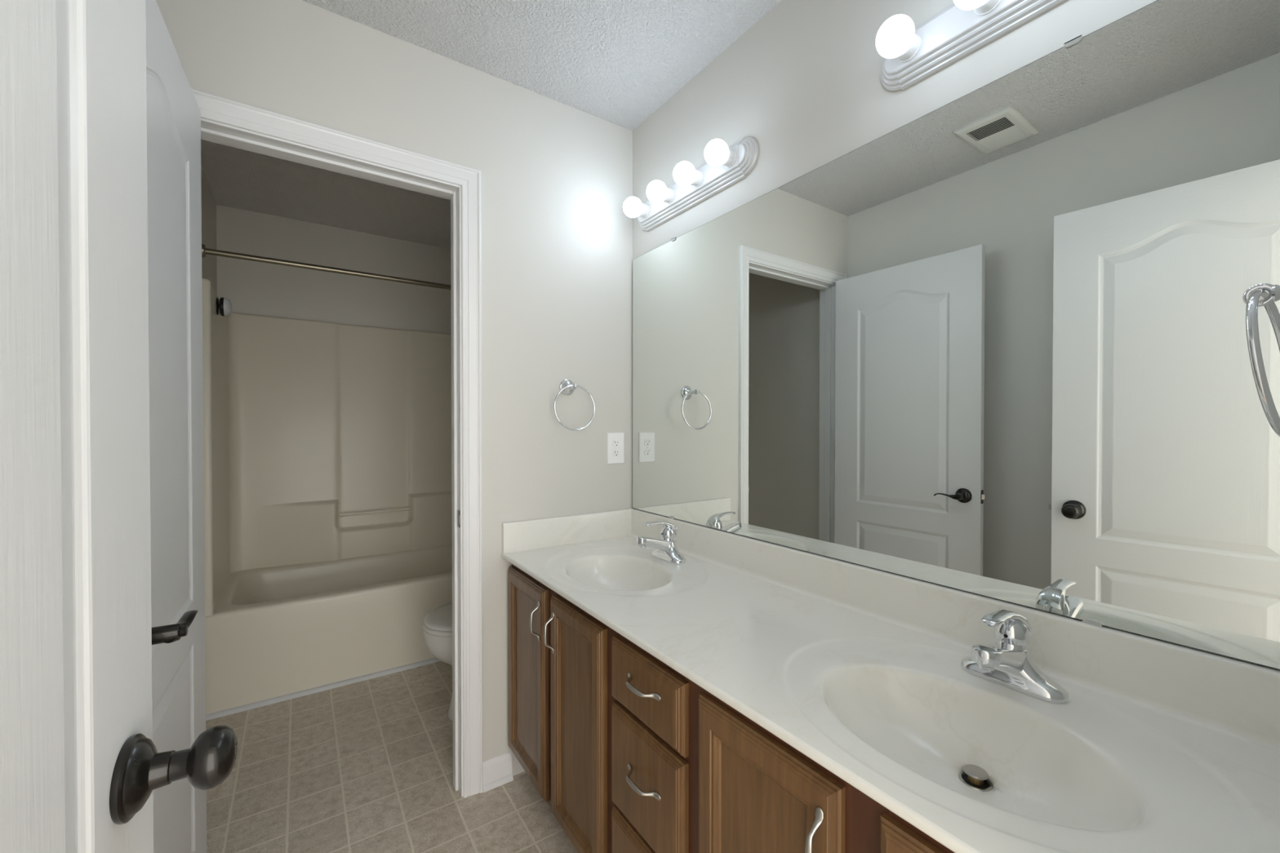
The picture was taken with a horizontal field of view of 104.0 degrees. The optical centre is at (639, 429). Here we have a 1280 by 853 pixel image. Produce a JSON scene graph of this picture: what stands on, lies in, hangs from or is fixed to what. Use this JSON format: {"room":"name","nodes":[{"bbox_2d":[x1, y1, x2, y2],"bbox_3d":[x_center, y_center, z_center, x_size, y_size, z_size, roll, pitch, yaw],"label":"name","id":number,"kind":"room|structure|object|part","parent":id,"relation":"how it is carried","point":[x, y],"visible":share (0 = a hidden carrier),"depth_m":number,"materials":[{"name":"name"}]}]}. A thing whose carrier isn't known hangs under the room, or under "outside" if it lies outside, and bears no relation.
{"room":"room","nodes":[
{"label":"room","id":0,"kind":"room"},
{"bbox_2d":[200,164,217,294],"bbox_3d":[-1.341,0.014,1.233,0.100,2.440,3.770,0,1,-34],"label":"wall","id":1,"kind":"structure","parent":0,"point":[209,271],"depth_m":2.48,"materials":[{"name":"white paint"}]},
{"bbox_2d":[201,244,450,289],"bbox_3d":[-1.266,-0.763,2.530,1.484,0.068,0.068,0,1,-34],"label":"shower curtain rod","id":2,"kind":"object","parent":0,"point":[205,251],"visible":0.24,"depth_m":2.35,"materials":[{"name":"silver metal"}]},
{"bbox_2d":[216,204,451,333],"bbox_3d":[-1.712,-0.005,3.189,1.492,2.440,0.100,0,1,-34],"label":"wall","id":3,"kind":"structure","parent":0,"point":[251,287],"depth_m":3.01,"materials":[{"name":"white paint"}]},
{"bbox_2d":[205,661,577,852],"bbox_3d":[-0.262,1.261,1.025,1.850,0.050,5.350,0,1,-34],"label":"floor","id":4,"kind":"structure","parent":0,"point":[366,766],"depth_m":1.72,"materials":[{"name":"tile"}]},
{"bbox_2d":[201,278,452,720],"bbox_3d":[-1.459,0.289,2.823,1.482,1.859,0.785,0,1,-34],"label":"bathtub","id":5,"kind":"object","parent":4,"relation":"on","point":[327,446],"visible":0.77,"depth_m":2.84,"materials":[{"name":"beige plastic"}]},
{"bbox_2d":[216,297,231,315],"bbox_3d":[-1.944,-0.573,2.340,0.054,0.086,0.086,0,1,-34],"label":"shower head","id":6,"kind":"object","parent":5,"relation":"attached to","point":[224,307],"visible":1,"depth_m":2.32,"materials":[{"name":"black plastic"}]},
{"bbox_3d":[-1.963,-0.573,2.327,0.007,0.080,0.080,0,1,-34],"label":"wall plate","id":7,"kind":"part","parent":6,"relation":"part of","materials":[{"name":"black plastic"}]},
{"bbox_2d":[257,491,452,568],"bbox_3d":[-1.641,0.610,3.120,1.290,0.430,0.061,0,1,-34],"label":"soap shelf","id":8,"kind":"object","parent":5,"relation":"attached to","point":[337,529],"depth_m":3.04,"materials":[{"name":"beige plastic"}]},
{"bbox_3d":[-1.641,0.511,3.104,0.387,0.020,0.014,0,1,-34],"label":"grab rail","id":9,"kind":"part","parent":5,"relation":"part of","materials":[{"name":"beige plastic"}]},
{"bbox_2d":[422,602,452,720],"bbox_3d":[-0.607,0.857,2.268,0.704,0.735,0.440,0,1,-34],"label":"toilet","id":10,"kind":"object","parent":4,"relation":"on","point":[437,624],"visible":0.2,"depth_m":2.04,"materials":[{"name":"white ceramic"}]},
{"bbox_3d":[-0.691,0.820,2.211,0.502,0.020,0.378,0,1,-34],"label":"seat","id":11,"kind":"part","parent":10,"relation":"part of","materials":[{"name":"white ceramic"}]},
{"bbox_3d":[-0.689,0.796,2.212,0.497,0.022,0.372,0,1,-34],"label":"lid","id":12,"kind":"part","parent":10,"relation":"part of","materials":[{"name":"white ceramic"}]},
{"bbox_2d":[507,564,955,852],"bbox_3d":[0.212,0.843,1.197,0.560,0.784,1.687,0,1,-34],"label":"vanity cabinet","id":13,"kind":"object","parent":4,"relation":"on","point":[628,753],"visible":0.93,"depth_m":1.04,"materials":[{"name":"brown wood"}]},
{"bbox_3d":[-0.369,0.797,1.624,0.021,0.634,0.311,0,1,-34],"label":"door","id":14,"kind":"part","parent":13,"relation":"part of","materials":[{"name":"brown wood"}]},
{"bbox_3d":[-0.316,0.577,1.498,0.031,0.120,0.014,0,1,-34],"label":"handle","id":15,"kind":"part","parent":13,"relation":"part of","materials":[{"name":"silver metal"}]},
{"bbox_3d":[-0.258,0.577,1.413,0.031,0.120,0.014,0,1,-34],"label":"handle","id":16,"kind":"part","parent":13,"relation":"part of","materials":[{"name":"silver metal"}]},
{"bbox_3d":[-0.172,0.800,1.336,0.021,0.634,0.300,0,1,-34],"label":"door","id":17,"kind":"part","parent":13,"relation":"part of","materials":[{"name":"brown wood"}]},
{"bbox_3d":[0.010,1.003,1.070,0.021,0.233,0.266,0,1,-34],"label":"drawer","id":18,"kind":"part","parent":13,"relation":"part of","materials":[{"name":"brown wood"}]},
{"bbox_3d":[-0.004,0.739,1.043,0.031,0.014,0.120,0,1,-34],"label":"handle","id":19,"kind":"part","parent":13,"relation":"part of","materials":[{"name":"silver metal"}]},
{"bbox_3d":[-0.004,0.538,1.041,0.031,0.014,0.120,0,1,-34],"label":"handle","id":20,"kind":"part","parent":13,"relation":"part of","materials":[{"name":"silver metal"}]},
{"bbox_3d":[0.010,0.758,1.068,0.021,0.234,0.266,0,1,-34],"label":"drawer","id":21,"kind":"part","parent":13,"relation":"part of","materials":[{"name":"brown wood"}]},
{"bbox_3d":[0.010,0.557,1.066,0.021,0.142,0.266,0,1,-34],"label":"drawer","id":22,"kind":"part","parent":13,"relation":"part of","materials":[{"name":"brown wood"}]},
{"bbox_3d":[0.191,0.805,0.804,0.021,0.634,0.292,0,1,-34],"label":"door","id":23,"kind":"part","parent":13,"relation":"part of","materials":[{"name":"brown wood"}]},
{"bbox_3d":[0.238,0.584,0.686,0.031,0.120,0.014,0,1,-34],"label":"handle","id":24,"kind":"part","parent":13,"relation":"part of","materials":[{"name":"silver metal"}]},
{"bbox_2d":[501,508,1279,852],"bbox_3d":[0.218,0.443,1.198,0.548,0.224,1.689,0,1,-34],"label":"countertop","id":25,"kind":"structure","parent":13,"relation":"on","point":[1156,746],"depth_m":0.84,"materials":[{"name":"stone"}]},
{"bbox_2d":[506,536,754,615],"bbox_3d":[-0.062,0.491,1.587,0.510,0.120,0.666,0,1,-34],"label":"basin","id":26,"kind":"object","parent":25,"relation":"in","point":[601,575],"depth_m":1.60,"materials":[{"name":"ceramic"}]},
{"bbox_2d":[635,520,685,564],"bbox_3d":[0.065,0.367,1.669,0.163,0.131,0.144,0,1,-4],"label":"faucet","id":27,"kind":"object","parent":25,"relation":"on","point":[666,550],"visible":1,"depth_m":1.64,"materials":[{"name":"silver metal"}]},
{"bbox_3d":[0.045,0.377,1.639,0.131,0.064,0.049,0,1,-34],"label":"spout","id":28,"kind":"part","parent":27,"relation":"part of","materials":[{"name":"silver metal"}]},
{"bbox_3d":[0.093,0.339,1.671,0.051,0.042,0.051,0,1,-34],"label":"lever","id":29,"kind":"part","parent":27,"relation":"part of","materials":[{"name":"silver metal"}]},
{"bbox_2d":[958,764,993,791],"bbox_3d":[0.534,0.553,0.795,0.047,0.024,0.047,0,1,-34],"label":"sink drain","id":30,"kind":"object","parent":25,"relation":"in","point":[975,777],"visible":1,"depth_m":0.79,"materials":[{"name":"silver metal"}]},
{"bbox_3d":[0.534,0.555,0.795,0.021,0.016,0.021,0,1,-34],"label":"stem","id":31,"kind":"part","parent":30,"relation":"part of","materials":[{"name":"gold metal"}]},
{"bbox_2d":[700,614,1279,852],"bbox_3d":[0.494,0.499,0.771,0.510,0.120,0.628,0,1,-34],"label":"basin","id":32,"kind":"object","parent":25,"relation":"in","point":[886,704],"depth_m":0.74,"materials":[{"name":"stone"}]},
{"bbox_2d":[960,609,1069,704],"bbox_3d":[0.618,0.375,0.868,0.163,0.131,0.144,0,1,-4],"label":"faucet","id":33,"kind":"object","parent":25,"relation":"on","point":[1007,662],"visible":1,"depth_m":0.84,"materials":[{"name":"silver metal"}]},
{"bbox_3d":[0.599,0.385,0.838,0.131,0.064,0.049,0,1,-34],"label":"spout","id":34,"kind":"part","parent":33,"relation":"part of","materials":[{"name":"silver metal"}]},
{"bbox_3d":[0.647,0.346,0.871,0.051,0.042,0.051,0,1,-34],"label":"lever","id":35,"kind":"part","parent":33,"relation":"part of","materials":[{"name":"silver metal"}]},
{"bbox_3d":[0.387,0.808,0.516,0.021,0.634,0.295,0,1,-34],"label":"door","id":36,"kind":"part","parent":13,"relation":"part of","materials":[{"name":"brown wood"}]},
{"bbox_2d":[155,0,632,776],"bbox_3d":[-0.679,0.010,1.675,1.492,2.440,0.115,0,1,-34],"label":"wall","id":37,"kind":"structure","parent":0,"point":[557,177],"depth_m":1.75,"materials":[{"name":"white paint"}]},
{"bbox_2d":[145,0,206,852],"bbox_3d":[-0.905,0.213,0.984,0.124,2.023,0.726,0,1,-32],"label":"door","id":38,"kind":"structure","parent":37,"relation":"in","point":[174,186],"depth_m":1.03,"materials":[{"name":"white paint"}]},
{"bbox_3d":[-0.734,0.314,0.806,0.025,0.025,0.108,0,1,-25],"label":"lever","id":39,"kind":"part","parent":38,"relation":"part of","materials":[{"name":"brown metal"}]},
{"bbox_2d":[191,88,482,797],"bbox_3d":[-0.923,0.183,1.510,0.844,2.096,0.150,0,1,-34],"label":"door frame","id":40,"kind":"structure","parent":37,"relation":"attached to","point":[224,121],"depth_m":1.67,"materials":[{"name":"white wood"}]},
{"bbox_3d":[-0.608,0.300,1.680,0.002,0.056,0.026,0,1,-34],"label":"strike plate","id":41,"kind":"part","parent":40,"relation":"part of","materials":[{"name":"silver metal"}]},
{"bbox_2d":[482,751,513,792],"bbox_3d":[-0.492,1.183,1.730,0.104,0.092,0.024,0,1,-34],"label":"baseboard","id":42,"kind":"structure","parent":37,"relation":"attached to","point":[497,771],"depth_m":1.73,"materials":[{"name":"white wood"}]},
{"bbox_2d":[553,378,595,431],"bbox_3d":[-0.253,-0.092,1.847,0.169,0.194,0.079,0,1,-34],"label":"towel ring","id":43,"kind":"object","parent":37,"relation":"attached to","point":[566,387],"visible":1,"depth_m":1.85,"materials":[{"name":"silver metal"}]},
{"bbox_3d":[-0.260,-0.158,1.856,0.062,0.062,0.056,0,1,-34],"label":"post","id":44,"kind":"part","parent":43,"relation":"part of","materials":[{"name":"silver metal"}]},
{"bbox_2d":[606,432,624,464],"bbox_3d":[-0.096,0.075,1.999,0.080,0.125,0.008,0,1,-34],"label":"power outlet","id":45,"kind":"object","parent":37,"relation":"attached to","point":[615,441],"visible":1,"depth_m":1.99,"materials":[{"name":"white plastic"}]},
{"bbox_2d":[612,449,619,457],"bbox_3d":[-0.095,0.095,1.997,0.034,0.028,0.003,0,1,-34],"label":"receptacle","id":46,"kind":"object","parent":45,"relation":"attached to","point":[615,453],"depth_m":1.99,"materials":[{"name":"white plastic"}]},
{"bbox_2d":[612,440,619,447],"bbox_3d":[-0.095,0.056,1.996,0.034,0.028,0.003,0,1,-34],"label":"receptacle","id":47,"kind":"object","parent":45,"relation":"attached to","point":[615,443],"depth_m":1.99,"materials":[{"name":"white plastic"}]},
{"bbox_2d":[200,0,781,248],"bbox_3d":[-0.395,-1.245,1.151,1.800,0.080,4.950,0,1,-34],"label":"ceiling","id":48,"kind":"structure","parent":0,"point":[617,62],"depth_m":1.65,"materials":[{"name":"white paint"}]},
{"bbox_2d":[632,0,1279,670],"bbox_3d":[-0.026,0.005,2.130,0.100,2.440,3.770,0,1,-34],"label":"wall","id":49,"kind":"structure","parent":0,"point":[803,82],"depth_m":1.34,"materials":[{"name":"white paint"}]},
{"bbox_2d":[622,137,758,231],"bbox_3d":[0.124,-0.829,1.699,0.129,0.120,0.617,0,1,-34],"label":"vanity light","id":50,"kind":"object","parent":49,"relation":"attached to","point":[724,166],"visible":1,"depth_m":1.63,"materials":[{"name":"white metal"}]},
{"bbox_2d":[622,196,649,217],"bbox_3d":[-0.017,-0.830,1.877,0.096,0.073,0.073,0,1,-34],"label":"bulb","id":51,"kind":"object","parent":50,"relation":"attached to","point":[633,207],"depth_m":1.85,"materials":[{"name":"white glass"}]},
{"bbox_2d":[646,180,674,204],"bbox_3d":[0.068,-0.829,1.752,0.096,0.073,0.073,0,1,-34],"label":"bulb","id":52,"kind":"object","parent":50,"relation":"attached to","point":[657,192],"depth_m":1.73,"materials":[{"name":"white glass"}]},
{"bbox_2d":[673,160,702,186],"bbox_3d":[0.153,-0.828,1.627,0.096,0.073,0.073,0,1,-34],"label":"bulb","id":53,"kind":"object","parent":50,"relation":"attached to","point":[685,174],"depth_m":1.60,"materials":[{"name":"white glass"}]},
{"bbox_2d":[704,138,736,168],"bbox_3d":[0.238,-0.827,1.502,0.096,0.073,0.073,0,1,-34],"label":"bulb","id":54,"kind":"object","parent":50,"relation":"attached to","point":[717,153],"depth_m":1.48,"materials":[{"name":"white glass"}]},
{"bbox_2d":[629,508,1279,754],"bbox_3d":[0.431,0.389,1.343,0.032,0.119,1.689,0,1,-34],"label":"backsplash","id":55,"kind":"structure","parent":49,"relation":"attached to","point":[1235,699],"depth_m":0.89,"materials":[{"name":"stone"}]},
{"bbox_2d":[632,0,1279,670],"bbox_3d":[0.437,-0.178,1.355,0.005,1.010,1.650,0,1,-34],"label":"wall mirror","id":56,"kind":"object","parent":49,"relation":"attached to","point":[993,344],"visible":1,"depth_m":0.93,"materials":[{"name":"grey mirror"}]},
{"bbox_2d":[1063,34,1083,48],"bbox_3d":[0.759,-0.677,0.876,0.009,0.010,0.026,0,1,-34],"label":"mirror clip","id":57,"kind":"object","parent":56,"relation":"attached to","point":[1069,43],"visible":1,"depth_m":0.87,"materials":[{"name":"grey"}]},
{"bbox_2d":[1082,617,1102,626],"bbox_3d":[0.775,0.331,0.857,0.003,0.010,0.026,0,1,-34],"label":"mirror clip","id":58,"kind":"object","parent":56,"relation":"attached to","point":[1093,622],"visible":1,"depth_m":0.86,"materials":[{"name":"grey"}]},
{"bbox_2d":[875,0,1066,91],"bbox_3d":[0.685,-0.821,0.877,0.129,0.120,0.617,0,1,-34],"label":"vanity light","id":59,"kind":"object","parent":49,"relation":"attached to","point":[911,55],"visible":1,"depth_m":1.02,"materials":[{"name":"white metal"}]},
{"bbox_2d":[875,14,921,62],"bbox_3d":[0.543,-0.822,1.055,0.096,0.073,0.073,0,1,-34],"label":"bulb","id":60,"kind":"object","parent":59,"relation":"attached to","point":[897,40],"depth_m":1.04,"materials":[{"name":"white glass"}]},
{"bbox_2d":[953,0,1001,16],"bbox_3d":[0.629,-0.821,0.930,0.096,0.073,0.073,0,1,-34],"label":"bulb","id":61,"kind":"object","parent":59,"relation":"attached to","point":[968,7],"depth_m":0.94,"materials":[{"name":"white glass"}]},
{"bbox_3d":[0.344,0.024,0.176,1.492,2.440,0.115,0,1,-34],"label":"wall","id":62,"kind":"structure","parent":0,"visible":0},
{"bbox_2d":[0,0,237,852],"bbox_3d":[-0.306,0.220,0.218,0.113,2.023,0.697,0,1,-29],"label":"door","id":63,"kind":"structure","parent":62,"relation":"in","point":[82,766],"depth_m":0.38,"materials":[{"name":"white paint"}]},
{"bbox_3d":[-0.405,0.310,0.475,0.034,0.052,0.052,0,1,-29],"label":"knob","id":64,"kind":"part","parent":63,"relation":"part of","materials":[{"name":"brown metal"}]},
{"bbox_2d":[1242,283,1279,436],"bbox_3d":[0.714,-0.086,0.544,0.169,0.193,0.077,0,1,-34],"label":"towel ring","id":65,"kind":"object","parent":62,"relation":"attached to","point":[1251,296],"visible":1,"depth_m":0.52,"materials":[{"name":"silver metal"}]},
{"bbox_3d":[0.720,-0.151,0.534,0.062,0.062,0.056,0,1,-34],"label":"post","id":66,"kind":"part","parent":65,"relation":"part of","materials":[{"name":"silver metal"}]}
]}

